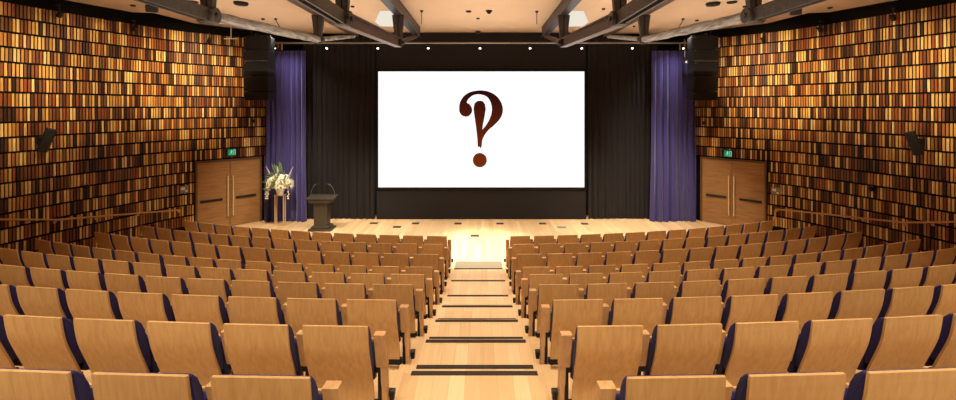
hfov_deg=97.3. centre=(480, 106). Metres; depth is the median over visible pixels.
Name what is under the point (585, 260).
seat
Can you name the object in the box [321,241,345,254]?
seat
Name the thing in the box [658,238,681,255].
seat
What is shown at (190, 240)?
cushion
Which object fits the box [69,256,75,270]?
cushion
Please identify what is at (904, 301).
seat
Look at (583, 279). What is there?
seat
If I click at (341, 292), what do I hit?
seat
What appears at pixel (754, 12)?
roof truss
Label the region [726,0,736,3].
recessed light
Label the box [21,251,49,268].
seat
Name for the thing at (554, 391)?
light
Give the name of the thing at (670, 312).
cushion
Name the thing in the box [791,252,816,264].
seat
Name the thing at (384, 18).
ceiling lamp
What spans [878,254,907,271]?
seat
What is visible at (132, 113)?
wall
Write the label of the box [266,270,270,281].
cushion
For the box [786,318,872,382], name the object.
seat
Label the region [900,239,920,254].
seat
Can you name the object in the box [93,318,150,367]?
seat back
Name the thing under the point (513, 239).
seat
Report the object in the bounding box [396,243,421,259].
seat
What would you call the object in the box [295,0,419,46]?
roof truss
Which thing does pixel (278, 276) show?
seat
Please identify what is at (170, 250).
cushion
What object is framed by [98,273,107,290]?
cushion
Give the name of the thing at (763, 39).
wall spotlight
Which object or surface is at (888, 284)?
cushion
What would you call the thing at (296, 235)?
seat
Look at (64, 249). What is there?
seat
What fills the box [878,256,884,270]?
cushion
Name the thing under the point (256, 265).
seat
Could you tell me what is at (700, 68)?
grille
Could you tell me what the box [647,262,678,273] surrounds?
seat
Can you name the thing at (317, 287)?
cushion
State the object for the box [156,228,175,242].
seat
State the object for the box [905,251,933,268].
seat
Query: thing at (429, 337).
strip
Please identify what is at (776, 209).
handrail
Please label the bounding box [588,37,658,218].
drape
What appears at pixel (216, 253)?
cushion
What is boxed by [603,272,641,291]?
seat
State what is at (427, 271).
seat
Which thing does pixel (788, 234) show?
seat
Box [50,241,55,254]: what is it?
cushion
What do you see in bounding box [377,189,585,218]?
panel
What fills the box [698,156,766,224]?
door
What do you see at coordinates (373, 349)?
seat cushion
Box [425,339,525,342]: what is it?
strip
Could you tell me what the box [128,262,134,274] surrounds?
cushion
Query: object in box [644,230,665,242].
seat
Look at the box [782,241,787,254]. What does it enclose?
cushion
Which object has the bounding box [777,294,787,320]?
cushion
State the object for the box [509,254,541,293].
seat
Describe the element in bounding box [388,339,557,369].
floor
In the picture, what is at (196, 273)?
cushion
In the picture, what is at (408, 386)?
floor
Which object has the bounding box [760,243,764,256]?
cushion
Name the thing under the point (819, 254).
cushion
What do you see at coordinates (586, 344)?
cushion
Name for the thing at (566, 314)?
seat
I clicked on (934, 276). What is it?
seat
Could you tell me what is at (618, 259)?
seat
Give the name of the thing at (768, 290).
cushion
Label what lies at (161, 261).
cushion
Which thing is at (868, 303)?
seat
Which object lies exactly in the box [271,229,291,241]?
seat
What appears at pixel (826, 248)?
cushion
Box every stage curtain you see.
[264,50,306,221]
[650,50,695,221]
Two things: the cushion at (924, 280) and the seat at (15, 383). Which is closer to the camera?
the seat at (15, 383)
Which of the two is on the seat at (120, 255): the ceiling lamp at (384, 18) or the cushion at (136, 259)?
the cushion at (136, 259)
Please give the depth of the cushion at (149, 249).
9.07 m
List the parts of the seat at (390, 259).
armrest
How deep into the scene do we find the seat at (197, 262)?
7.49 m
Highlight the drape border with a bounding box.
[377,33,585,69]
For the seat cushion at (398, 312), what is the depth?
4.26 m
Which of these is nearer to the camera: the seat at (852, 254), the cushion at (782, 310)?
the cushion at (782, 310)
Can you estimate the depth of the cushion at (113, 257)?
7.98 m
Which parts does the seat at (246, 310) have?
armrest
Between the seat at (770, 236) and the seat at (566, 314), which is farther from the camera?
the seat at (770, 236)
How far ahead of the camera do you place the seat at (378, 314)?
4.11 m
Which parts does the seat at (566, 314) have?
panel, armrest, leg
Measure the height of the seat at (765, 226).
0.817 m
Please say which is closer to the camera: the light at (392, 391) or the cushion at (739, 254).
the light at (392, 391)
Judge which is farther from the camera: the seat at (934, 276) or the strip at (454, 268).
the strip at (454, 268)
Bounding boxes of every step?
[398,364,550,369]
[415,337,536,338]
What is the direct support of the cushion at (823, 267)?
on the seat at (841, 266)
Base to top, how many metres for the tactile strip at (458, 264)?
0.010 m
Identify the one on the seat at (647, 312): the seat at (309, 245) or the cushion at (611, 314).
the cushion at (611, 314)
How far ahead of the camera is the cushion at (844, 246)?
9.42 m
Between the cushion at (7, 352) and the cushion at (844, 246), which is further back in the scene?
the cushion at (844, 246)
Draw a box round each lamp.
[375,11,393,25]
[568,11,587,25]
[683,39,686,62]
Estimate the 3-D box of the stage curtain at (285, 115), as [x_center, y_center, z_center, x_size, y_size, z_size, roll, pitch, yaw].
[-6.664,0.988,14.334,1.423,5.815,0.222,0,0,0]
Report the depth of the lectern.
13.25 m
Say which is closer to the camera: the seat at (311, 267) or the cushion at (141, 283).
the cushion at (141, 283)
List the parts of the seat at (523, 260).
panel, armrest, leg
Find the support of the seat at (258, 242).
on the step at (455, 274)
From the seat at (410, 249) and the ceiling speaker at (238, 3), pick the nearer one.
the seat at (410, 249)
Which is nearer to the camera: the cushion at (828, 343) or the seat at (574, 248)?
the cushion at (828, 343)
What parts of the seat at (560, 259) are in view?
armrest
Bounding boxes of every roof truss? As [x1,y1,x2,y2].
[135,0,358,43]
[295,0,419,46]
[542,0,666,46]
[603,0,826,43]
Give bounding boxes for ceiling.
[68,0,893,33]
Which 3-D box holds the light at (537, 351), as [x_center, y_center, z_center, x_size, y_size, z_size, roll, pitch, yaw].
[0.581,2.543,4.339,0.044,0.090,0.053,0,0,-2]
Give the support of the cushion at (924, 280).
on the seat at (934, 276)
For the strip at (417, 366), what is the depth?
4.09 m
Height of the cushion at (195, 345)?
0.423 m
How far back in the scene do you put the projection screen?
14.62 m
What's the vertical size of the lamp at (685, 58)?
0.791 m
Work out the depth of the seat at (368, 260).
8.15 m
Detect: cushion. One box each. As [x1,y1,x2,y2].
[0,315,15,359]
[9,285,24,314]
[12,355,22,365]
[18,250,25,266]
[25,267,34,286]
[43,253,49,268]
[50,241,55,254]
[57,288,72,322]
[60,270,69,288]
[69,244,74,256]
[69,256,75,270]
[78,355,89,369]
[89,247,94,258]
[98,259,104,277]
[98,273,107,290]
[108,291,121,319]
[109,234,115,249]
[111,249,115,260]
[128,236,133,251]
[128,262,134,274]
[134,252,138,261]
[138,275,146,292]
[146,335,159,372]
[147,239,153,253]
[159,254,165,268]
[160,264,166,276]
[162,294,173,320]
[168,241,174,255]
[172,321,222,369]
[180,278,187,294]
[185,257,189,265]
[188,231,193,244]
[191,243,196,256]
[194,267,199,277]
[214,245,219,258]
[218,296,227,323]
[219,337,229,373]
[224,280,230,299]
[230,269,234,281]
[239,247,244,264]
[241,323,296,371]
[265,249,269,261]
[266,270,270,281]
[269,282,274,296]
[276,298,283,323]
[295,339,301,374]
[316,283,319,297]
[336,300,340,324]
[346,325,372,372]
[372,341,375,379]
[396,301,398,334]
[398,312,399,341]
[551,300,553,333]
[571,341,573,379]
[573,325,599,373]
[609,299,613,324]
[632,283,635,297]
[645,339,650,374]
[667,298,673,323]
[678,282,682,296]
[686,249,690,261]
[712,247,716,261]
[716,337,726,374]
[719,269,723,284]
[721,280,727,302]
[722,296,731,329]
[731,391,735,399]
[736,245,741,259]
[745,233,749,244]
[754,267,759,277]
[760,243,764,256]
[763,231,768,243]
[765,278,771,293]
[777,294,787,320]
[781,229,786,240]
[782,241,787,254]
[787,264,793,276]
[787,335,799,371]
[791,254,796,264]
[795,318,852,367]
[802,239,808,253]
[805,275,814,292]
[816,252,820,261]
[819,262,825,274]
[822,236,828,251]
[828,291,841,318]
[840,234,846,250]
[840,249,844,259]
[843,388,847,399]
[845,273,854,290]
[848,259,856,276]
[857,353,867,369]
[861,247,865,257]
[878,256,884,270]
[878,288,892,318]
[881,244,886,257]
[883,270,892,291]
[905,253,911,268]
[919,267,927,285]
[924,354,934,365]
[926,285,941,314]
[930,250,936,265]
[931,313,953,359]
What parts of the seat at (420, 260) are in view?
leg, armrest, panel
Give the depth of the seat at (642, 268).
7.18 m
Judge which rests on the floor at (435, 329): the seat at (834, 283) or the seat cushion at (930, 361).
the seat at (834, 283)
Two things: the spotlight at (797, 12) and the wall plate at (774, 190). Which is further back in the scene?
the wall plate at (774, 190)
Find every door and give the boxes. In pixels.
[195,156,263,225]
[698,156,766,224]
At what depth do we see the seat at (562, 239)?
10.15 m
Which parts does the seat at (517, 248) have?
panel, armrest, leg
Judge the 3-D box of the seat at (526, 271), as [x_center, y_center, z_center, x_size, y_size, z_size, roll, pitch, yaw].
[0.853,3.091,7.220,0.586,0.817,0.340,0,0,-2]
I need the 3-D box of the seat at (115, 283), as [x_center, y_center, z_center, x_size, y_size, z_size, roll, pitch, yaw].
[-4.516,2.542,5.519,0.576,0.817,0.340,0,0,8]
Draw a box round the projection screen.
[376,70,585,188]
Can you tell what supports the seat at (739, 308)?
on the floor at (426, 353)
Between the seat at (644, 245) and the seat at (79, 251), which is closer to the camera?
the seat at (79, 251)
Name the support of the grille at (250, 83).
attached to the speaker at (259, 53)
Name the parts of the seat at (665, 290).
armrest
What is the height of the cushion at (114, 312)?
0.423 m
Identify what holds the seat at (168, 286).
on the floor at (435, 329)
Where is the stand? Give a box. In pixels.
[274,194,285,225]
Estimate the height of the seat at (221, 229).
0.817 m
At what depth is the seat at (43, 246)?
8.48 m
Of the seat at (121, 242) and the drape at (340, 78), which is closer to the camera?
the seat at (121, 242)
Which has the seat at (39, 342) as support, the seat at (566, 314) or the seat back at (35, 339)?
the seat back at (35, 339)
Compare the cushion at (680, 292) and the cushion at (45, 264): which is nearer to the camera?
the cushion at (680, 292)
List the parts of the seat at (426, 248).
leg, armrest, panel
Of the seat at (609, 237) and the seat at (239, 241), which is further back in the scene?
the seat at (609, 237)
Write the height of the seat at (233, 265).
0.817 m
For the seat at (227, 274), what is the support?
on the floor at (441, 312)
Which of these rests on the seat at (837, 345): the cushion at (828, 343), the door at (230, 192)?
the cushion at (828, 343)
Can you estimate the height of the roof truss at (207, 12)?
1.338 m
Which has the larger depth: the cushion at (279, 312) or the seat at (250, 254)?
the seat at (250, 254)
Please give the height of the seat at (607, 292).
0.817 m
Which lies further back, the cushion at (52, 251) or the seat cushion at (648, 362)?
the cushion at (52, 251)
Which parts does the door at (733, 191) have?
pull handle, pull handle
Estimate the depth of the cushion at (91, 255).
8.12 m
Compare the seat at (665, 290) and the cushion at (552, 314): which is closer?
the cushion at (552, 314)
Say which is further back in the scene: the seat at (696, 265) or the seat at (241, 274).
the seat at (696, 265)
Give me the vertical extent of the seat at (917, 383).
0.817 m
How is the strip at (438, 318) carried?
on the step
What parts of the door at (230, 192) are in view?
pull handle, pull handle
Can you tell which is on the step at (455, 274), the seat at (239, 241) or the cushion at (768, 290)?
the seat at (239, 241)
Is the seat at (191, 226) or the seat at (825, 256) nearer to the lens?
the seat at (825, 256)
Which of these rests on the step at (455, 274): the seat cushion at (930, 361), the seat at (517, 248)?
the seat at (517, 248)
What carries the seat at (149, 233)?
on the step at (455, 274)
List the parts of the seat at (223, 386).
armrest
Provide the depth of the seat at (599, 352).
3.12 m
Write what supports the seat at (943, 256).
on the floor at (441, 312)
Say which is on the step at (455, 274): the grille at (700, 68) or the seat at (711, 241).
the seat at (711, 241)
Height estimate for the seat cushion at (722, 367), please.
0.332 m
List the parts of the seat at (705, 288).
armrest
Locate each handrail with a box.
[0,209,179,223]
[774,208,955,225]
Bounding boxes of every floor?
[15,366,931,399]
[232,216,726,267]
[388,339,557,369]
[401,319,548,338]
[426,305,527,317]
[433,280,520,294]
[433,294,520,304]
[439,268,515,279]
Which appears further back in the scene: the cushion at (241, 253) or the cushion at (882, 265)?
the cushion at (241, 253)
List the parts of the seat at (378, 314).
leg, armrest, panel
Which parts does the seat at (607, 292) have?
armrest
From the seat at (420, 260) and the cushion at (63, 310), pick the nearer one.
the cushion at (63, 310)
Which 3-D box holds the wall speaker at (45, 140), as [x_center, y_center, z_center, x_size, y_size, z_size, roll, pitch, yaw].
[-10.149,0.767,9.838,0.317,0.576,0.334,0,0,43]
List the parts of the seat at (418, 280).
leg, armrest, panel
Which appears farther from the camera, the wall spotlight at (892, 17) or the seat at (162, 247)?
the wall spotlight at (892, 17)
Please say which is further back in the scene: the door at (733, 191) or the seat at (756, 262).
the door at (733, 191)
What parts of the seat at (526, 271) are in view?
panel, armrest, leg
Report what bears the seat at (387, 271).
on the step at (446, 300)
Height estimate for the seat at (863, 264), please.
0.817 m
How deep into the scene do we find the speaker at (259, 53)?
12.89 m
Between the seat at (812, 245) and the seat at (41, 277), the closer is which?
the seat at (41, 277)
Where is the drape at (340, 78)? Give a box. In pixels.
[303,37,375,218]
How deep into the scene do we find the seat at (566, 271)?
7.09 m
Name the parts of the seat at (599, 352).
panel, armrest, leg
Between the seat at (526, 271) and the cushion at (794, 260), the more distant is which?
the cushion at (794, 260)
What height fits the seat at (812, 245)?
0.817 m
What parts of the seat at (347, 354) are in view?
leg, armrest, panel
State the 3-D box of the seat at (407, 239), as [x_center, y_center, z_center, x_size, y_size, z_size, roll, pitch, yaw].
[-1.579,3.491,10.254,0.570,0.817,0.340,0,0,4]
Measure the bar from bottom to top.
0.060 m
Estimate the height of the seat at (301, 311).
0.817 m
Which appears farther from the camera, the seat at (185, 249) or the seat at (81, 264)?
the seat at (185, 249)
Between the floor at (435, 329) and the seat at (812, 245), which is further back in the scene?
the seat at (812, 245)
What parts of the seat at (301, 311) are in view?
armrest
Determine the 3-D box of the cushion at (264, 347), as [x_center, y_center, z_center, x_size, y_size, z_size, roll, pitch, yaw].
[-1.642,1.813,3.163,0.469,0.423,0.153,0,0,3]
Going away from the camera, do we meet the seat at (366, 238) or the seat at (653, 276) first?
the seat at (653, 276)
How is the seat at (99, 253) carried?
on the step at (446, 300)
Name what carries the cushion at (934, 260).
on the seat at (943, 256)
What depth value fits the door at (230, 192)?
13.73 m
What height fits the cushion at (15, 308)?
0.423 m
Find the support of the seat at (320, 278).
on the floor at (441, 312)
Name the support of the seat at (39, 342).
on the floor at (408, 386)
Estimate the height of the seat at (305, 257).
0.817 m
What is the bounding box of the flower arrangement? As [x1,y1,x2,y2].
[264,162,294,198]
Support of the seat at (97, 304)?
on the floor at (426, 353)
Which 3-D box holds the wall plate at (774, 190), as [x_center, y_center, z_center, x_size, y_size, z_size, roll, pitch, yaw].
[9.019,2.572,12.889,0.030,0.220,0.220,0,0,-40]
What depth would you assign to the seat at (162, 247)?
8.94 m
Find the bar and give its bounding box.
[275,42,686,43]
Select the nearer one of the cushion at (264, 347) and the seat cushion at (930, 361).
the cushion at (264, 347)
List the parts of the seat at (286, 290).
armrest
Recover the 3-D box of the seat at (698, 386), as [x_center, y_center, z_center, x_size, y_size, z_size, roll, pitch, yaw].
[0.866,1.704,2.181,0.612,0.817,0.340,0,0,-1]
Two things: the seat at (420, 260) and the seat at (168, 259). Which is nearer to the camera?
the seat at (168, 259)
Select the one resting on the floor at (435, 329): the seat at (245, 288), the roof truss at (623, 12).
the seat at (245, 288)
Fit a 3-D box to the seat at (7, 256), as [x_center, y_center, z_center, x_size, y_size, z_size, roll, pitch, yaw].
[-7.934,2.817,7.282,0.574,0.817,0.340,0,0,16]
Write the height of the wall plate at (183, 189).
0.220 m
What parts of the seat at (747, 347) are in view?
armrest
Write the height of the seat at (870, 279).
0.817 m
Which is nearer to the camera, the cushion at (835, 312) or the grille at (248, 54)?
the cushion at (835, 312)
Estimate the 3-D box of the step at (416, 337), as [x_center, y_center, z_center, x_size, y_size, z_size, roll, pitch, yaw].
[-0.060,2.881,5.007,1.480,0.136,0.310,0,0,0]
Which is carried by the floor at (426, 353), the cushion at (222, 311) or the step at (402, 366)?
the step at (402, 366)
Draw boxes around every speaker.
[36,127,56,152]
[233,1,248,5]
[244,23,275,100]
[686,23,717,100]
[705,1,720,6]
[904,130,924,155]
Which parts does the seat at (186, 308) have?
armrest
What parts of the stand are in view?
leg, leg, leg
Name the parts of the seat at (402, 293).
leg, armrest, panel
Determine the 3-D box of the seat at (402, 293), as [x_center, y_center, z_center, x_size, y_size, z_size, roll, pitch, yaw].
[-0.987,2.542,5.218,0.610,0.817,0.340,0,0,2]
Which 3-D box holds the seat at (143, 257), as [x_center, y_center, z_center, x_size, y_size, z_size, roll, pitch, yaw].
[-6.014,3.091,7.861,0.551,0.817,0.340,0,0,13]
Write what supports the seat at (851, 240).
on the step at (453, 287)
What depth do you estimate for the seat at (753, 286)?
5.23 m
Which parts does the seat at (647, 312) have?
armrest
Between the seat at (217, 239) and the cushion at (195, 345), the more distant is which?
the seat at (217, 239)
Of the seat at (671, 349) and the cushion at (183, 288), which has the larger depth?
the cushion at (183, 288)
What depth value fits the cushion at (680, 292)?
5.21 m
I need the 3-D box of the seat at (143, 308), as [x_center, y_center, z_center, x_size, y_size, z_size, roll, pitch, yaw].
[-3.348,2.267,4.363,0.575,0.817,0.340,0,0,6]
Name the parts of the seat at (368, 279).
armrest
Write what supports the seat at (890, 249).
on the step at (446, 300)
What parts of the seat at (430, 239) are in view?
armrest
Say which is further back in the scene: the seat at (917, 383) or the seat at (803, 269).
the seat at (803, 269)
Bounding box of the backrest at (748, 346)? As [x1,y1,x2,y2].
[723,321,772,370]
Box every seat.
[0,248,25,266]
[0,264,34,286]
[0,284,24,315]
[0,315,22,367]
[0,368,93,399]
[3,314,89,373]
[16,286,73,324]
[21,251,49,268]
[30,267,69,290]
[35,239,55,254]
[46,254,75,271]
[53,242,74,256]
[65,289,123,319]
[66,270,107,290]
[72,245,94,258]
[73,257,104,277]
[73,318,160,372]
[91,371,212,399]
[93,247,115,260]
[94,232,115,250]
[102,259,134,274]
[104,273,147,299]
[112,234,133,251]
[115,250,138,263]
[117,292,176,331]
[130,237,153,253]
[133,262,166,283]
[138,252,165,268]
[140,226,158,239]
[145,276,189,303]
[147,321,232,385]
[150,239,174,256]
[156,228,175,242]
[163,255,189,267]
[166,265,200,285]
[172,241,196,262]
[172,294,231,333]
[173,230,194,246]
[184,220,200,233]
[187,278,232,305]
[189,257,217,273]
[192,232,212,244]
[194,243,220,264]
[199,222,216,236]
[200,267,236,287]
[211,233,232,250]
[211,374,343,399]
[216,224,233,238]
[217,259,246,275]
[218,245,245,265]
[223,323,308,375]
[228,296,289,324]
[231,235,253,250]
[232,280,279,300]
[233,226,252,241]
[236,269,274,289]
[243,247,271,262]
[246,261,276,277]
[251,227,273,243]
[252,237,274,254]
[270,249,297,268]
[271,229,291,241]
[273,270,311,286]
[274,238,297,255]
[276,262,308,279]
[278,282,325,307]
[287,298,347,335]
[291,230,312,243]
[297,240,322,256]
[297,250,325,270]
[302,325,395,399]
[307,264,339,276]
[311,272,350,291]
[312,232,333,246]
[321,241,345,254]
[325,251,354,270]
[325,283,373,308]
[334,233,356,245]
[339,265,371,280]
[345,242,370,255]
[347,299,415,364]
[351,273,390,292]
[354,252,383,272]
[356,234,379,248]
[370,243,395,257]
[372,266,404,281]
[373,284,427,337]
[379,235,402,249]
[383,253,413,273]
[391,274,435,318]
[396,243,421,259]
[403,235,426,249]
[405,267,441,304]
[413,254,446,293]
[422,244,450,279]
[427,236,452,267]
[504,236,529,267]
[506,244,533,279]
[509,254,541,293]
[513,267,549,304]
[518,274,562,318]
[525,284,578,337]
[530,235,553,249]
[534,243,559,259]
[535,299,602,364]
[542,253,571,273]
[549,266,582,281]
[551,325,642,399]
[554,235,577,249]
[560,243,585,256]
[562,273,602,292]
[572,252,601,272]
[577,234,600,245]
[578,283,626,308]
[583,265,615,280]
[585,242,610,258]
[595,374,725,399]
[600,233,622,247]
[601,251,630,271]
[601,298,662,335]
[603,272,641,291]
[610,241,635,256]
[615,264,647,279]
[623,232,644,246]
[626,282,673,307]
[630,250,658,270]
[634,240,658,252]
[637,323,721,374]
[642,270,680,289]
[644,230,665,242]
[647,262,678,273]
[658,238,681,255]
[658,249,685,268]
[660,296,721,323]
[665,229,685,243]
[673,280,719,297]
[678,261,708,277]
[678,269,717,289]
[681,237,704,254]
[685,228,705,238]
[685,247,712,263]
[703,235,725,250]
[704,226,723,240]
[708,259,737,275]
[709,245,737,266]
[713,321,798,385]
[717,267,753,287]
[718,294,777,333]
[719,278,764,305]
[723,224,741,237]
[724,233,745,247]
[725,371,845,399]
[735,243,761,264]
[737,257,765,273]
[740,222,757,235]
[744,232,764,244]
[753,265,787,285]
[757,220,773,233]
[759,241,784,262]
[763,230,783,243]
[763,276,807,303]
[765,255,791,269]
[774,292,832,331]
[781,228,800,243]
[782,239,805,257]
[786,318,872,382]
[787,262,820,283]
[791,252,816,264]
[798,226,816,239]
[802,237,825,254]
[805,273,847,300]
[816,250,840,264]
[819,260,851,275]
[822,234,844,251]
[827,289,884,325]
[840,232,861,250]
[840,247,862,260]
[843,367,955,399]
[845,270,886,290]
[848,257,880,276]
[857,314,942,369]
[861,245,883,257]
[876,286,933,319]
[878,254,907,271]
[881,242,902,257]
[883,267,922,291]
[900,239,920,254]
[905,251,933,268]
[919,264,955,286]
[924,313,955,367]
[926,284,955,316]
[930,248,955,265]
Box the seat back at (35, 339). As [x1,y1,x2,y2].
[12,314,81,363]
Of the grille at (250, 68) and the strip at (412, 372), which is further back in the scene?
the grille at (250, 68)
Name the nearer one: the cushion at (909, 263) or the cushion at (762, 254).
the cushion at (909, 263)
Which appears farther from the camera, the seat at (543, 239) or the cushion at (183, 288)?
the seat at (543, 239)
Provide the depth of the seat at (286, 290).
5.13 m
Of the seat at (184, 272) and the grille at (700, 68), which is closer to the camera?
the seat at (184, 272)
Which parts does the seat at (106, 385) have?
armrest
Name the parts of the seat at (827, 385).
armrest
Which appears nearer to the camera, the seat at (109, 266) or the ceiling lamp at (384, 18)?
the seat at (109, 266)
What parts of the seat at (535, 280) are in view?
panel, armrest, leg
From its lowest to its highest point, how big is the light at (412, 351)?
0.090 m
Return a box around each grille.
[244,37,266,47]
[244,50,266,59]
[244,62,267,74]
[244,77,267,89]
[245,93,267,99]
[694,62,717,74]
[694,77,717,89]
[694,93,716,99]
[695,37,717,47]
[695,50,717,59]
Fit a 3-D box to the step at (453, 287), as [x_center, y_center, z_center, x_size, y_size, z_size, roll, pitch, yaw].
[0.000,3.767,9.782,23.800,0.264,3.864,0,0,0]
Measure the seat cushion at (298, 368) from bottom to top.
0.332 m
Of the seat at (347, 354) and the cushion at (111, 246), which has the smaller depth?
the seat at (347, 354)
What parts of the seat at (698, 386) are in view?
armrest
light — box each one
[389,388,395,399]
[410,349,415,358]
[535,349,539,358]
[551,388,557,399]
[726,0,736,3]
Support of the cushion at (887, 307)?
on the seat at (904, 301)
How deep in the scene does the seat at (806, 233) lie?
10.41 m
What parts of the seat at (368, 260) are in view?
armrest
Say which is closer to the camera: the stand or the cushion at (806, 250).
the cushion at (806, 250)
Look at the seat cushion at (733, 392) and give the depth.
2.20 m
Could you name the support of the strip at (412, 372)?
on the floor at (408, 386)
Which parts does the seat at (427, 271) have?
leg, armrest, panel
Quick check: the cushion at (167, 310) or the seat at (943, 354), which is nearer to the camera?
the seat at (943, 354)
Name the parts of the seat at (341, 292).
armrest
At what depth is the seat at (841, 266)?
6.60 m
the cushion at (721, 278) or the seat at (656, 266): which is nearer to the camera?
the cushion at (721, 278)
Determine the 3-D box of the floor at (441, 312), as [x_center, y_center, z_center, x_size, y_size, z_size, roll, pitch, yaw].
[0.000,3.562,7.617,23.800,0.674,3.533,0,0,0]
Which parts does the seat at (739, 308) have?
armrest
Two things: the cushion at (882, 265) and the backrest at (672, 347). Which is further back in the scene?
the cushion at (882, 265)
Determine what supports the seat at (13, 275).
on the floor at (435, 329)
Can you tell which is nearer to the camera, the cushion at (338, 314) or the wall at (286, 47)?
the cushion at (338, 314)
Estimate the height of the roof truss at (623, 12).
1.388 m
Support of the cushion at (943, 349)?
on the seat at (943, 354)
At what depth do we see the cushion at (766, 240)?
10.06 m
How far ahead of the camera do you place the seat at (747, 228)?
11.19 m
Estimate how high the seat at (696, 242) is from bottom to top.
0.817 m
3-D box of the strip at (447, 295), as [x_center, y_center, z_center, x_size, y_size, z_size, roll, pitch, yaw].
[-0.060,3.495,7.805,1.130,0.009,0.058,0,0,0]
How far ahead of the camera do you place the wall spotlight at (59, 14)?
10.07 m
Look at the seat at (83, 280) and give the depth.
5.46 m
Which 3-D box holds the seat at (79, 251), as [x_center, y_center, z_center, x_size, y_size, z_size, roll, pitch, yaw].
[-7.651,3.091,8.280,0.551,0.817,0.340,0,0,16]
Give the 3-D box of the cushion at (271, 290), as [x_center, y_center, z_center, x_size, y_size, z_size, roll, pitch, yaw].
[-2.820,2.358,5.252,0.469,0.423,0.153,0,0,5]
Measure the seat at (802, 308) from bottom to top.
0.817 m
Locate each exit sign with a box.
[226,148,236,156]
[722,149,733,157]
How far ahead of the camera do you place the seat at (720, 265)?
7.40 m
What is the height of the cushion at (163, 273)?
0.423 m
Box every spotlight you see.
[54,4,63,17]
[130,20,138,31]
[145,4,158,12]
[207,33,211,43]
[761,32,765,42]
[789,8,801,14]
[817,21,824,32]
[889,8,898,21]
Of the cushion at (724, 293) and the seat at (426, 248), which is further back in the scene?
the seat at (426, 248)
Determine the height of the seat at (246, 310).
0.817 m
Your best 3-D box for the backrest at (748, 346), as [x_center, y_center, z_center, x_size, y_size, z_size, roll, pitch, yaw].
[2.107,1.813,3.193,0.469,0.423,0.153,0,0,-3]
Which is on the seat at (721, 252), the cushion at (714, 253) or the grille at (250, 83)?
the cushion at (714, 253)
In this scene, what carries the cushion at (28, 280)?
on the seat at (13, 275)
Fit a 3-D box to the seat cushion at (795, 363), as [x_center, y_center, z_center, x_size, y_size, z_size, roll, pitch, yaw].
[2.684,1.964,3.345,0.453,0.332,0.130,0,0,-4]
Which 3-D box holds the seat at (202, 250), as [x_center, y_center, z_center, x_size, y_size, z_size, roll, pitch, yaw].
[-5.604,3.227,8.798,0.572,0.817,0.340,0,0,12]
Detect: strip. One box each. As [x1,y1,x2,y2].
[411,371,537,374]
[416,365,533,368]
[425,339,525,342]
[429,337,522,338]
[435,319,517,321]
[438,318,515,318]
[442,305,512,306]
[447,295,507,295]
[451,280,504,280]
[454,268,502,268]
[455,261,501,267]
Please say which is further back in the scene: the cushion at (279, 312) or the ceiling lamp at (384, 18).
the ceiling lamp at (384, 18)
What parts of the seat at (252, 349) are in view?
armrest, leg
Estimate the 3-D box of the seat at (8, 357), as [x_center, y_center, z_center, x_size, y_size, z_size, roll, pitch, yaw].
[-3.924,1.996,3.409,0.574,0.817,0.340,0,0,6]
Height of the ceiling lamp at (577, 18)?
0.330 m
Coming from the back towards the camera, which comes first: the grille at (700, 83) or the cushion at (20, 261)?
the grille at (700, 83)
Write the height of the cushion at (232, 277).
0.423 m
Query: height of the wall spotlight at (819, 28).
0.330 m
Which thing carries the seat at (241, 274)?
on the floor at (441, 312)
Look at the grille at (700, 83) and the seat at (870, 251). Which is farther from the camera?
the grille at (700, 83)
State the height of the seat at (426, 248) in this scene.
0.817 m
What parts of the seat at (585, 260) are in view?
armrest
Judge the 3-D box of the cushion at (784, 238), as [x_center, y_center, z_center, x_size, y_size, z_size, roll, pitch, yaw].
[7.568,3.179,10.310,0.444,0.423,0.153,0,0,-18]
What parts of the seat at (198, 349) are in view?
armrest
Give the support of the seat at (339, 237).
on the floor at (490, 245)
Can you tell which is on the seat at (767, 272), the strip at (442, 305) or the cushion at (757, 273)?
the cushion at (757, 273)
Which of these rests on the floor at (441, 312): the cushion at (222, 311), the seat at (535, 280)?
the seat at (535, 280)
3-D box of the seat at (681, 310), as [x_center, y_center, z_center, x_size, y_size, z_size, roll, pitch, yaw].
[2.057,2.267,4.270,0.575,0.817,0.340,0,0,-4]
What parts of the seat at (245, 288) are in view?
armrest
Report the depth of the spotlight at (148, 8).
10.30 m
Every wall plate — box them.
[180,185,188,193]
[771,187,779,194]
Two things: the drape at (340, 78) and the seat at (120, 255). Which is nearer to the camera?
the seat at (120, 255)
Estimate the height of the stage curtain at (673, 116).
5.815 m
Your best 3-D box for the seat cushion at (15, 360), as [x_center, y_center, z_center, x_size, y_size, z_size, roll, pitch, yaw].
[-3.968,1.964,3.454,0.453,0.332,0.130,0,0,6]
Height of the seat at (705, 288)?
0.817 m
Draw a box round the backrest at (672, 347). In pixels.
[649,323,704,371]
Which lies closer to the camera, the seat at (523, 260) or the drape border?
the seat at (523, 260)
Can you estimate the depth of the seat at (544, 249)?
9.10 m
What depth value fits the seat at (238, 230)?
10.87 m
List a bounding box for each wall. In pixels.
[0,0,282,252]
[282,34,679,215]
[679,0,955,252]
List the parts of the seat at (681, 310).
armrest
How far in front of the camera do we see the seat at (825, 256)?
7.85 m
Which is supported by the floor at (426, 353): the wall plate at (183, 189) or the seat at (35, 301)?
the seat at (35, 301)
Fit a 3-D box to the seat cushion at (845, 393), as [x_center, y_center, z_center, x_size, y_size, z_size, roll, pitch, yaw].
[2.118,1.672,2.270,0.453,0.332,0.130,0,0,-3]
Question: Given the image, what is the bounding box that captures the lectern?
[305,183,338,231]
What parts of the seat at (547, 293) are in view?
panel, armrest, leg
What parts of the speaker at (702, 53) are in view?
flying frame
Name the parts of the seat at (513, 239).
armrest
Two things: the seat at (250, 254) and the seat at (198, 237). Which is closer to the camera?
the seat at (250, 254)
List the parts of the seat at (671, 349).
leg, armrest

